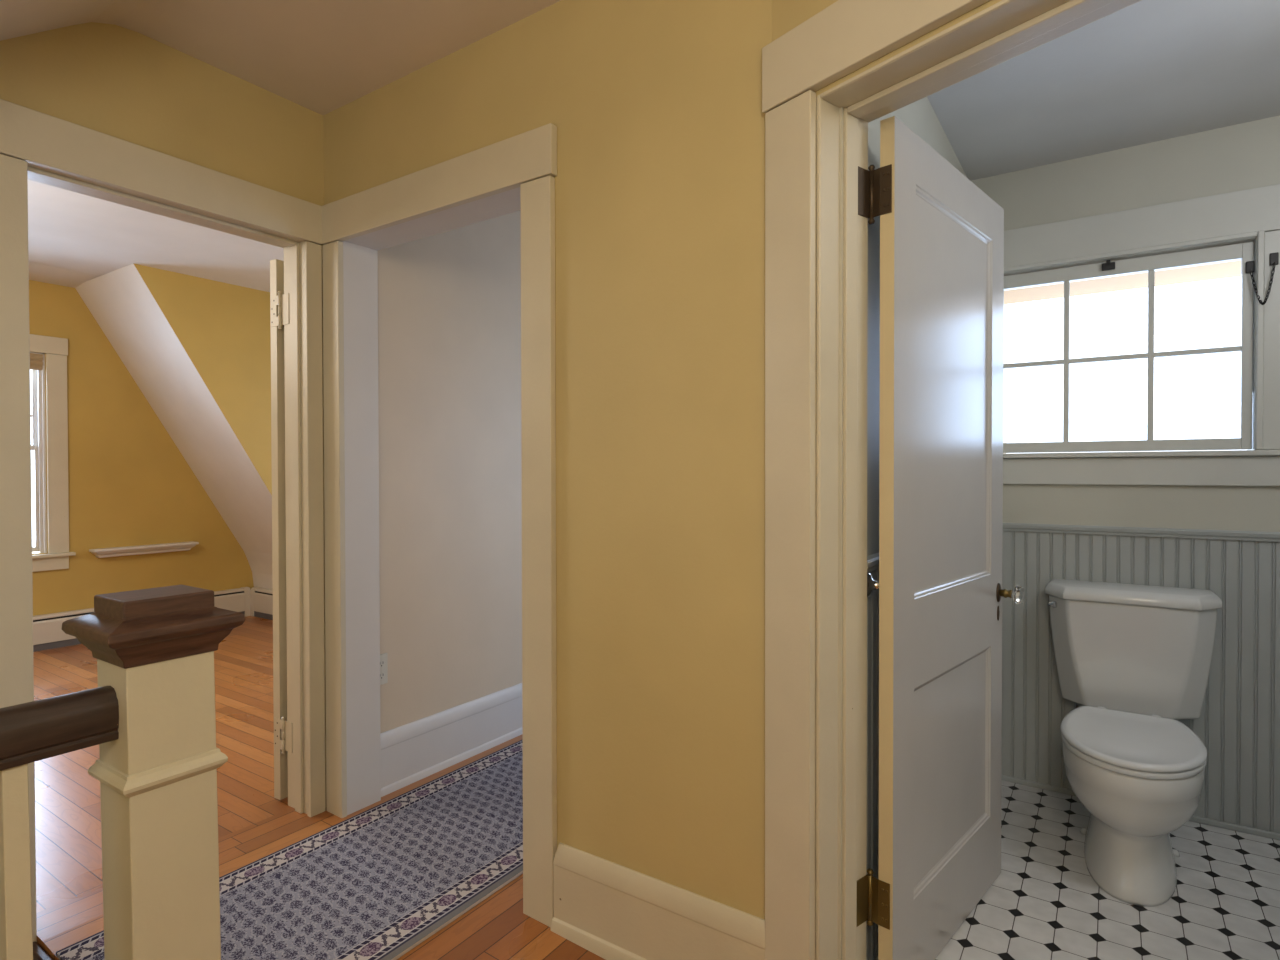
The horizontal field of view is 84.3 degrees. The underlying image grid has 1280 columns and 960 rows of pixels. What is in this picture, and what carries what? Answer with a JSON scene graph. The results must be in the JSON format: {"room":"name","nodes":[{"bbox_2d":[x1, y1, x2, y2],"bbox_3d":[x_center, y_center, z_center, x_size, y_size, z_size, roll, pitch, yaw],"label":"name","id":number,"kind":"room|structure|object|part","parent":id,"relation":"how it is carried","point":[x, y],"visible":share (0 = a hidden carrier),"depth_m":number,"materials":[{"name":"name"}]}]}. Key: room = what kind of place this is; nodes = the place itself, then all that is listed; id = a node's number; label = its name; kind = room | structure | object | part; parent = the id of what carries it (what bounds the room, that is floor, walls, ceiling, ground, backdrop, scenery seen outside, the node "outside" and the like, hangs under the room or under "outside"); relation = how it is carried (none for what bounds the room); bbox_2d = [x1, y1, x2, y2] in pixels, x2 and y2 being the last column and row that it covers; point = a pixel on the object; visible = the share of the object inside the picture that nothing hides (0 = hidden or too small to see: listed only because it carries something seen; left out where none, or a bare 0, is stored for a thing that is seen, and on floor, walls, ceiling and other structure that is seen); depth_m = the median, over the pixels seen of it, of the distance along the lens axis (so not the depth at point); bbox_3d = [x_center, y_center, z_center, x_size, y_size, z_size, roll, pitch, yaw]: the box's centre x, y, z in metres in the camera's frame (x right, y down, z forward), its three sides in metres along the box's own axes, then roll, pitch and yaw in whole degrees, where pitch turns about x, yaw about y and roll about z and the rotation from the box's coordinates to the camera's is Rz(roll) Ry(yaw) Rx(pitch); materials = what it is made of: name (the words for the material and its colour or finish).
{"room":"upstairs hallway landing","nodes":[
{"label":"upstairs hallway landing","id":0,"kind":"room"},
{"bbox_2d":[29,280,253,615],"bbox_3d":[-4.380,-0.178,4.669,0.150,2.700,5.300,0,1,34],"label":"wall","id":1,"kind":"structure","parent":0,"point":[130,484],"depth_m":5.26,"materials":[{"name":"yellow paint"}]},
{"bbox_2d":[30,352,46,552],"bbox_3d":[-4.389,-0.183,4.645,0.140,1.390,0.730,0,1,34],"label":"window","id":2,"kind":"structure","parent":1,"relation":"in","point":[38,433],"depth_m":4.91,"materials":[{"name":"white paint"}]},
{"bbox_3d":[-4.409,-0.535,4.654,0.030,0.658,0.702,0,1,34],"label":"sash","id":3,"kind":"part","parent":2,"relation":"part of","materials":[{"name":"white paint"}]},
{"bbox_3d":[-4.378,0.134,4.642,0.030,0.733,0.702,0,1,34],"label":"sash","id":4,"kind":"part","parent":2,"relation":"part of","materials":[{"name":"white paint"}]},
{"bbox_2d":[30,353,42,369],"bbox_3d":[-4.340,-0.810,4.604,0.052,0.109,0.704,0,1,34],"label":"roman shade","id":5,"kind":"object","parent":2,"relation":"attached to","point":[36,360],"visible":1,"depth_m":4.86,"materials":[{"name":"beige fabric"}]},
{"bbox_2d":[29,334,68,553],"bbox_3d":[-4.319,-0.237,4.600,0.026,1.510,0.978,0,1,34],"label":"trim","id":6,"kind":"structure","parent":1,"relation":"attached to","point":[55,349],"depth_m":4.94,"materials":[{"name":"beige paint"}]},
{"bbox_2d":[32,556,68,571],"bbox_3d":[-4.322,0.587,4.609,0.020,0.092,0.968,0,1,34],"label":"trim","id":7,"kind":"structure","parent":1,"relation":"attached to","point":[52,563],"depth_m":4.92,"materials":[{"name":"beige paint"}]},
{"bbox_2d":[32,552,75,558],"bbox_3d":[-4.326,0.529,4.612,0.090,0.023,1.030,0,1,34],"label":"trim","id":8,"kind":"structure","parent":1,"relation":"attached to","point":[67,553],"depth_m":4.91,"materials":[{"name":"beige paint"}]},
{"bbox_2d":[33,587,250,651],"bbox_3d":[-4.478,1.056,4.330,0.072,0.240,4.100,0,1,34],"label":"baseboard heater","id":9,"kind":"object","parent":1,"relation":"attached to","point":[48,633],"visible":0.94,"depth_m":4.96,"materials":[{"name":"metal"}]},
{"bbox_2d":[33,588,247,619],"bbox_3d":[-4.483,0.950,4.332,0.060,0.020,4.100,0,1,34],"label":"hood","id":10,"kind":"object","parent":9,"relation":"attached to","point":[66,615],"depth_m":5.04,"materials":[{"name":"metal"}]},
{"bbox_2d":[89,541,198,557],"bbox_3d":[-3.756,0.531,5.378,0.103,0.064,0.696,0,1,34],"label":"wall shelf","id":11,"kind":"object","parent":1,"relation":"attached to","point":[180,546],"visible":1,"depth_m":5.33,"materials":[{"name":"white paint"}]},
{"bbox_2d":[28,180,283,291],"bbox_3d":[-2.804,-1.421,3.586,3.680,0.132,5.320,0,1,34],"label":"ceiling","id":12,"kind":"structure","parent":0,"point":[74,239],"depth_m":4.15,"materials":[{"name":"paint"}]},
{"bbox_2d":[0,22,325,780],"bbox_3d":[-2.022,0.505,1.355,0.120,3.805,3.000,0,1,34],"label":"wall","id":13,"kind":"structure","parent":0,"point":[113,80],"depth_m":2.12,"materials":[{"name":"yellow paint"}]},
{"bbox_2d":[0,154,36,941],"bbox_3d":[-1.638,0.636,1.804,0.022,2.930,0.140,0,1,34],"label":"trim","id":14,"kind":"structure","parent":13,"relation":"attached to","point":[16,588],"depth_m":1.82,"materials":[{"name":"beige paint"}]},
{"bbox_2d":[33,941,52,959],"bbox_3d":[-1.184,1.264,1.578,1.025,0.098,0.022,0,1,34],"label":"trim","id":15,"kind":"structure","parent":13,"relation":"attached to","point":[39,953],"depth_m":1.81,"materials":[{"name":"brown wood"}]},
{"bbox_2d":[0,99,321,244],"bbox_3d":[-1.414,-0.903,2.120,0.026,0.136,0.978,0,1,34],"label":"trim","id":16,"kind":"structure","parent":13,"relation":"attached to","point":[34,137],"depth_m":2.06,"materials":[{"name":"beige paint"}]},
{"bbox_2d":[27,163,306,813],"bbox_3d":[-1.451,0.176,2.220,0.135,2.060,0.804,0,1,34],"label":"trim","id":17,"kind":"structure","parent":13,"relation":"attached to","point":[287,250],"depth_m":2.53,"materials":[{"name":"beige paint"}]},
{"bbox_2d":[270,259,292,799],"bbox_3d":[-1.157,0.182,2.929,0.114,1.990,0.773,0,1,25],"label":"door","id":18,"kind":"structure","parent":13,"relation":"in","point":[279,301],"depth_m":2.61,"materials":[{"name":"beige paint"}]},
{"bbox_2d":[303,241,325,816],"bbox_3d":[-1.158,0.192,2.516,0.022,2.060,0.059,0,1,34],"label":"trim","id":19,"kind":"structure","parent":13,"relation":"attached to","point":[312,252],"depth_m":2.50,"materials":[{"name":"beige paint"}]},
{"bbox_2d":[75,263,272,588],"bbox_3d":[-3.035,-0.162,5.672,0.989,2.639,2.140,0,1,34],"label":"wall","id":20,"kind":"structure","parent":0,"point":[120,301],"depth_m":5.07,"materials":[{"name":"paint"}]},
{"bbox_2d":[0,0,560,114],"bbox_3d":[-0.543,-1.082,0.315,3.720,0.652,3.150,0,1,34],"label":"ceiling","id":21,"kind":"structure","parent":0,"point":[320,56],"depth_m":2.05,"materials":[{"name":"paint"}]},
{"bbox_2d":[377,211,521,732],"bbox_3d":[-0.404,-0.066,3.712,0.182,2.725,2.470,0,1,34],"label":"wall","id":22,"kind":"structure","parent":0,"point":[449,302],"depth_m":2.96,"materials":[{"name":"paint"}]},
{"bbox_2d":[380,653,387,684],"bbox_3d":[-0.983,0.720,2.683,0.008,0.116,0.058,0,1,34],"label":"wall outlet","id":23,"kind":"object","parent":22,"relation":"attached to","point":[383,657],"visible":0.65,"depth_m":2.69,"materials":[{"name":"plastic"}]},
{"bbox_2d":[380,660,384,667],"bbox_3d":[-0.982,0.697,2.682,0.002,0.029,0.032,0,1,34],"label":"socket","id":24,"kind":"object","parent":23,"relation":"attached to","point":[382,662],"depth_m":2.68,"materials":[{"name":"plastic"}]},
{"bbox_2d":[380,672,384,679],"bbox_3d":[-0.982,0.743,2.682,0.002,0.029,0.032,0,1,34],"label":"socket","id":25,"kind":"object","parent":23,"relation":"attached to","point":[382,674],"depth_m":2.69,"materials":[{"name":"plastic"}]},
{"bbox_2d":[380,683,522,796],"bbox_3d":[-0.310,1.096,3.672,0.032,0.292,2.458,0,1,34],"label":"baseboard","id":26,"kind":"structure","parent":22,"relation":"attached to","point":[414,751],"depth_m":2.94,"materials":[{"name":"white paint"}]},
{"bbox_2d":[323,0,771,919],"bbox_3d":[-0.433,-0.048,2.168,1.852,2.725,0.130,0,1,34],"label":"wall","id":27,"kind":"structure","parent":0,"point":[655,106],"depth_m":1.78,"materials":[{"name":"yellow paint"}]},
{"bbox_2d":[322,241,346,817],"bbox_3d":[-1.087,0.217,2.518,0.095,2.110,0.022,0,1,34],"label":"trim","id":28,"kind":"structure","parent":27,"relation":"attached to","point":[332,253],"depth_m":2.50,"materials":[{"name":"beige paint"}]},
{"bbox_2d":[342,187,520,814],"bbox_3d":[-0.643,0.213,2.319,0.902,2.140,0.142,0,1,34],"label":"trim","id":29,"kind":"structure","parent":27,"relation":"attached to","point":[360,260],"depth_m":2.55,"materials":[{"name":"white paint"}]},
{"bbox_2d":[321,123,556,244],"bbox_3d":[-0.682,-0.905,2.229,1.078,0.136,0.026,0,1,34],"label":"trim","id":30,"kind":"structure","parent":27,"relation":"attached to","point":[504,165],"depth_m":2.15,"materials":[{"name":"beige paint"}]},
{"bbox_2d":[520,175,556,926],"bbox_3d":[-0.284,0.227,1.980,0.111,2.120,0.022,0,1,34],"label":"trim","id":31,"kind":"structure","parent":27,"relation":"attached to","point":[537,197],"depth_m":1.97,"materials":[{"name":"beige paint"}]},
{"bbox_2d":[551,843,764,959],"bbox_3d":[0.026,1.153,1.779,0.634,0.292,0.032,0,1,34],"label":"baseboard","id":32,"kind":"structure","parent":27,"relation":"attached to","point":[611,910],"depth_m":1.79,"materials":[{"name":"beige paint"}]},
{"bbox_2d":[33,616,1279,959],"bbox_3d":[-1.327,1.268,2.464,7.810,0.150,5.600,0,1,34],"label":"floor","id":33,"kind":"structure","parent":0,"point":[1044,902],"depth_m":2.16,"materials":[{"name":"wood"}]},
{"bbox_2d":[0,585,244,959],"bbox_3d":[-1.329,1.158,0.407,0.184,1.920,2.082,0,1,34],"label":"stair railing","id":34,"kind":"object","parent":33,"relation":"on","point":[151,717],"visible":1,"depth_m":1.12,"materials":[{"name":"beige paint"}]},
{"bbox_3d":[-1.377,0.378,0.331,0.060,0.080,1.918,0,1,34],"label":"handrail","id":35,"kind":"part","parent":34,"relation":"part of","materials":[{"name":"brown wood"}]},
{"bbox_3d":[-0.803,0.474,1.181,0.138,0.034,0.154,0,1,34],"label":"collar moulding","id":36,"kind":"part","parent":34,"relation":"part of","materials":[{"name":"beige paint"}]},
{"bbox_3d":[-0.792,1.196,1.190,0.134,1.822,0.144,0,1,34],"label":"newel post","id":37,"kind":"part","parent":34,"relation":"part of","materials":[{"name":"beige paint"}]},
{"bbox_2d":[250,587,272,619],"bbox_3d":[-1.881,1.043,5.087,3.400,0.240,0.072,0,1,34],"label":"baseboard heater","id":38,"kind":"object","parent":33,"relation":"on","point":[261,599],"visible":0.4,"depth_m":5.91,"materials":[{"name":"metal"}]},
{"bbox_2d":[252,588,272,593],"bbox_3d":[-1.878,0.937,5.091,3.400,0.020,0.060,0,1,34],"label":"hood","id":39,"kind":"object","parent":38,"relation":"attached to","point":[254,590],"depth_m":5.93,"materials":[{"name":"metal"}]},
{"bbox_3d":[-1.897,1.038,5.064,3.300,0.155,0.012,0,1,34],"label":"panel","id":40,"kind":"part","parent":38,"relation":"part of","materials":[{"name":"metal"}]},
{"bbox_2d":[56,739,522,959],"bbox_3d":[-0.300,1.197,2.922,0.697,0.037,3.195,0,1,34],"label":"runner rug","id":41,"kind":"object","parent":33,"relation":"on","point":[376,883],"visible":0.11,"depth_m":2.14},
{"bbox_2d":[1045,579,1222,906],"bbox_3d":[1.555,0.785,2.245,0.508,0.811,0.748,0,1,34],"label":"toilet","id":42,"kind":"object","parent":33,"relation":"on","point":[1137,658],"visible":1,"depth_m":2.30,"materials":[{"name":"ceramic"}]},
{"bbox_3d":[1.486,0.449,2.541,0.025,0.024,0.043,0,1,-1],"label":"flush lever","id":43,"kind":"part","parent":42,"relation":"part of","materials":[{"name":"silver metal"}]},
{"bbox_3d":[1.712,0.610,2.477,0.485,0.382,0.179,0,1,34],"label":"tank","id":44,"kind":"part","parent":42,"relation":"part of","materials":[{"name":"ceramic"}]},
{"bbox_3d":[1.516,1.001,2.188,0.358,0.379,0.595,0,1,34],"label":"bowl","id":45,"kind":"part","parent":42,"relation":"part of","materials":[{"name":"ceramic"}]},
{"bbox_3d":[1.709,0.399,2.471,0.508,0.045,0.192,0,1,34],"label":"tank lid","id":46,"kind":"part","parent":42,"relation":"part of","materials":[{"name":"ceramic"}]},
{"bbox_3d":[1.488,0.802,2.145,0.360,0.018,0.500,0,1,34],"label":"seat","id":47,"kind":"part","parent":42,"relation":"part of","materials":[{"name":"plastic"}]},
{"bbox_3d":[1.488,0.783,2.144,0.364,0.019,0.506,0,1,34],"label":"lid","id":48,"kind":"part","parent":42,"relation":"part of","materials":[{"name":"plastic"}]},
{"bbox_2d":[772,0,1001,97],"bbox_3d":[0.870,-0.036,0.993,0.150,2.725,1.664,-1,1,-38],"label":"wall","id":49,"kind":"structure","parent":0,"point":[787,15],"depth_m":1.50,"materials":[{"name":"yellow paint"}]},
{"bbox_2d":[765,90,815,959],"bbox_3d":[0.328,0.251,1.548,0.022,2.140,0.126,-1,1,-38],"label":"trim","id":50,"kind":"structure","parent":49,"relation":"attached to","point":[790,128],"depth_m":1.53,"materials":[{"name":"beige paint"}]},
{"bbox_2d":[762,0,989,113],"bbox_3d":[0.609,-0.889,1.171,0.026,0.144,1.060,-1,1,-38],"label":"trim","id":51,"kind":"structure","parent":49,"relation":"attached to","point":[846,36],"depth_m":1.41,"materials":[{"name":"beige paint"}]},
{"bbox_2d":[815,0,1141,959],"bbox_3d":[0.685,0.253,1.251,0.171,2.142,0.802,-1,1,-38],"label":"trim","id":52,"kind":"structure","parent":49,"relation":"attached to","point":[1013,13],"depth_m":1.52,"materials":[{"name":"beige paint"}]},
{"bbox_2d":[842,0,1116,959],"bbox_3d":[0.692,0.252,1.257,0.043,2.104,0.764,-1,1,-38],"label":"trim","id":53,"kind":"structure","parent":49,"relation":"attached to","point":[1071,10],"depth_m":1.54,"materials":[{"name":"beige paint"}]},
{"bbox_2d":[838,97,966,959],"bbox_3d":[0.844,0.008,2.228,0.099,2.608,1.610,0,1,34],"label":"wall","id":54,"kind":"structure","parent":0,"point":[919,116],"depth_m":1.71,"materials":[{"name":"paint"}]},
{"bbox_2d":[866,568,878,959],"bbox_3d":[0.923,0.693,2.255,0.010,0.998,1.487,0,1,34],"label":"trim","id":55,"kind":"structure","parent":54,"relation":"attached to","point":[873,600],"depth_m":1.71,"materials":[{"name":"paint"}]},
{"bbox_2d":[867,572,878,597],"bbox_3d":[0.728,0.241,1.886,0.071,0.062,0.674,0,1,34],"label":"towel bar","id":56,"kind":"object","parent":54,"relation":"attached to","point":[872,585],"visible":0.2,"depth_m":1.63,"materials":[{"name":"silver metal"}]},
{"bbox_2d":[857,116,1024,959],"bbox_3d":[0.809,0.193,1.823,0.815,1.992,0.104,-1,1,-44],"label":"door","id":57,"kind":"structure","parent":54,"relation":"in","point":[941,592],"depth_m":1.76,"materials":[{"name":"paint"}]},
{"bbox_3d":[0.825,0.733,1.856,0.011,0.503,0.556,1,1,43],"label":"panel moulding","id":58,"kind":"part","parent":57,"relation":"part of","materials":[{"name":"paint"}]},
{"bbox_3d":[0.824,-0.206,1.845,0.011,0.970,0.556,1,1,43],"label":"panel moulding","id":59,"kind":"part","parent":57,"relation":"part of","materials":[{"name":"paint"}]},
{"bbox_3d":[1.061,0.394,2.093,0.004,0.044,0.015,1,1,43],"label":"keyhole plate","id":60,"kind":"part","parent":57,"relation":"part of","materials":[{"name":"brown metal"}]},
{"bbox_3d":[1.076,0.333,2.077,0.035,0.027,0.027,1,1,43],"label":"handle","id":61,"kind":"part","parent":57,"relation":"part of","materials":[{"name":"gold metal"}]},
{"bbox_3d":[1.099,0.334,2.056,0.036,0.055,0.054,0,1,34],"label":"glass knob","id":62,"kind":"part","parent":57,"relation":"part of","materials":[{"name":"clear glass"}]},
{"bbox_2d":[1003,304,1006,453],"bbox_3d":[1.080,-0.075,4.278,2.020,2.725,0.120,0,1,34],"label":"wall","id":63,"kind":"structure","parent":0,"point":[1005,305],"depth_m":3.71,"materials":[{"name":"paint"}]},
{"bbox_2d":[927,0,1279,180],"bbox_3d":[1.542,-1.219,1.520,2.035,0.060,2.284,0,1,34],"label":"ceiling","id":64,"kind":"structure","parent":0,"point":[1145,71],"depth_m":2.16,"materials":[{"name":"paint"}]},
{"bbox_2d":[971,115,1279,531],"bbox_3d":[2.127,0.003,2.422,2.015,2.608,0.160,0,1,34],"label":"wall","id":65,"kind":"structure","parent":0,"point":[1243,156],"depth_m":2.53,"materials":[{"name":"paint"}]},
{"bbox_2d":[867,523,1279,572],"bbox_3d":[1.668,0.196,1.739,1.816,0.031,1.490,0,1,34],"label":"trim","id":66,"kind":"structure","parent":65,"relation":"attached to","point":[872,560],"depth_m":2.50,"materials":[{"name":"grey paint"}]},
{"bbox_2d":[876,775,1279,959],"bbox_3d":[1.677,1.186,1.753,1.807,0.020,1.461,0,1,34],"label":"baseboard","id":67,"kind":"structure","parent":65,"relation":"attached to","point":[1216,823],"depth_m":2.44,"materials":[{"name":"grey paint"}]},
{"bbox_2d":[1004,260,1240,304],"bbox_3d":[1.865,-0.794,2.798,1.015,0.025,0.350,0,1,34],"label":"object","id":68,"kind":"structure","parent":65,"relation":"attached to","point":[1226,269],"depth_m":2.80,"materials":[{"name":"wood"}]},
{"bbox_2d":[1002,531,1279,833],"bbox_3d":[2.069,0.689,2.368,1.784,0.998,0.010,0,1,34],"label":"wainscoting","id":69,"kind":"structure","parent":65,"relation":"attached to","point":[1238,724],"depth_m":2.45,"materials":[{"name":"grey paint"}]},
{"bbox_2d":[1003,230,1278,452],"bbox_3d":[1.766,-0.463,2.621,0.879,0.727,0.182,0,1,34],"label":"window","id":70,"kind":"structure","parent":65,"relation":"in","point":[1245,250],"depth_m":2.50,"materials":[{"name":"white wood"}]},
{"bbox_3d":[2.048,-0.715,2.373,0.022,0.038,0.011,0,1,34],"label":"chain plate","id":71,"kind":"part","parent":70,"relation":"part of","materials":[{"name":"black metal"}]},
{"bbox_3d":[2.053,-0.646,2.333,0.022,0.138,0.065,-1,1,-40],"label":"chain","id":72,"kind":"part","parent":70,"relation":"part of","materials":[{"name":"black metal"}]},
{"bbox_3d":[2.082,-0.726,2.320,0.022,0.040,0.007,0,1,34],"label":"chain plate","id":73,"kind":"part","parent":70,"relation":"part of","materials":[{"name":"black metal"}]},
{"bbox_2d":[1003,456,1279,485],"bbox_3d":[2.077,-0.030,2.349,1.816,0.100,0.017,0,1,34],"label":"trim","id":74,"kind":"structure","parent":65,"relation":"attached to","point":[1217,470],"depth_m":2.52,"materials":[{"name":"white wood"}]},
{"bbox_2d":[1003,450,1279,457],"bbox_3d":[2.075,-0.090,2.345,1.816,0.019,0.045,0,1,34],"label":"trim","id":75,"kind":"structure","parent":65,"relation":"attached to","point":[1219,452],"depth_m":2.50,"materials":[{"name":"white wood"}]},
{"bbox_2d":[1004,184,1279,267],"bbox_3d":[1.763,-0.898,2.546,1.066,0.148,0.020,0,1,34],"label":"trim","id":76,"kind":"structure","parent":65,"relation":"attached to","point":[1255,209],"depth_m":2.51,"materials":[{"name":"white wood"}]},
{"bbox_2d":[1262,230,1279,449],"bbox_3d":[1.764,-0.462,2.551,1.066,0.719,0.019,0,1,34],"label":"trim","id":77,"kind":"structure","parent":65,"relation":"attached to","point":[1271,398],"depth_m":2.33,"materials":[{"name":"white wood"}]},
{"bbox_3d":[-1.273,-0.159,2.590,0.015,2.700,5.300,0,1,34],"label":"wall","id":78,"kind":"structure","parent":0,"visible":0},
{"bbox_2d":[28,179,283,247],"bbox_3d":[-1.525,0.111,2.251,0.021,2.170,1.030,0,1,34],"label":"trim","id":79,"kind":"structure","parent":78,"relation":"attached to","point":[28,179],"depth_m":2.22,"materials":[{"name":"beige paint"}]}
]}

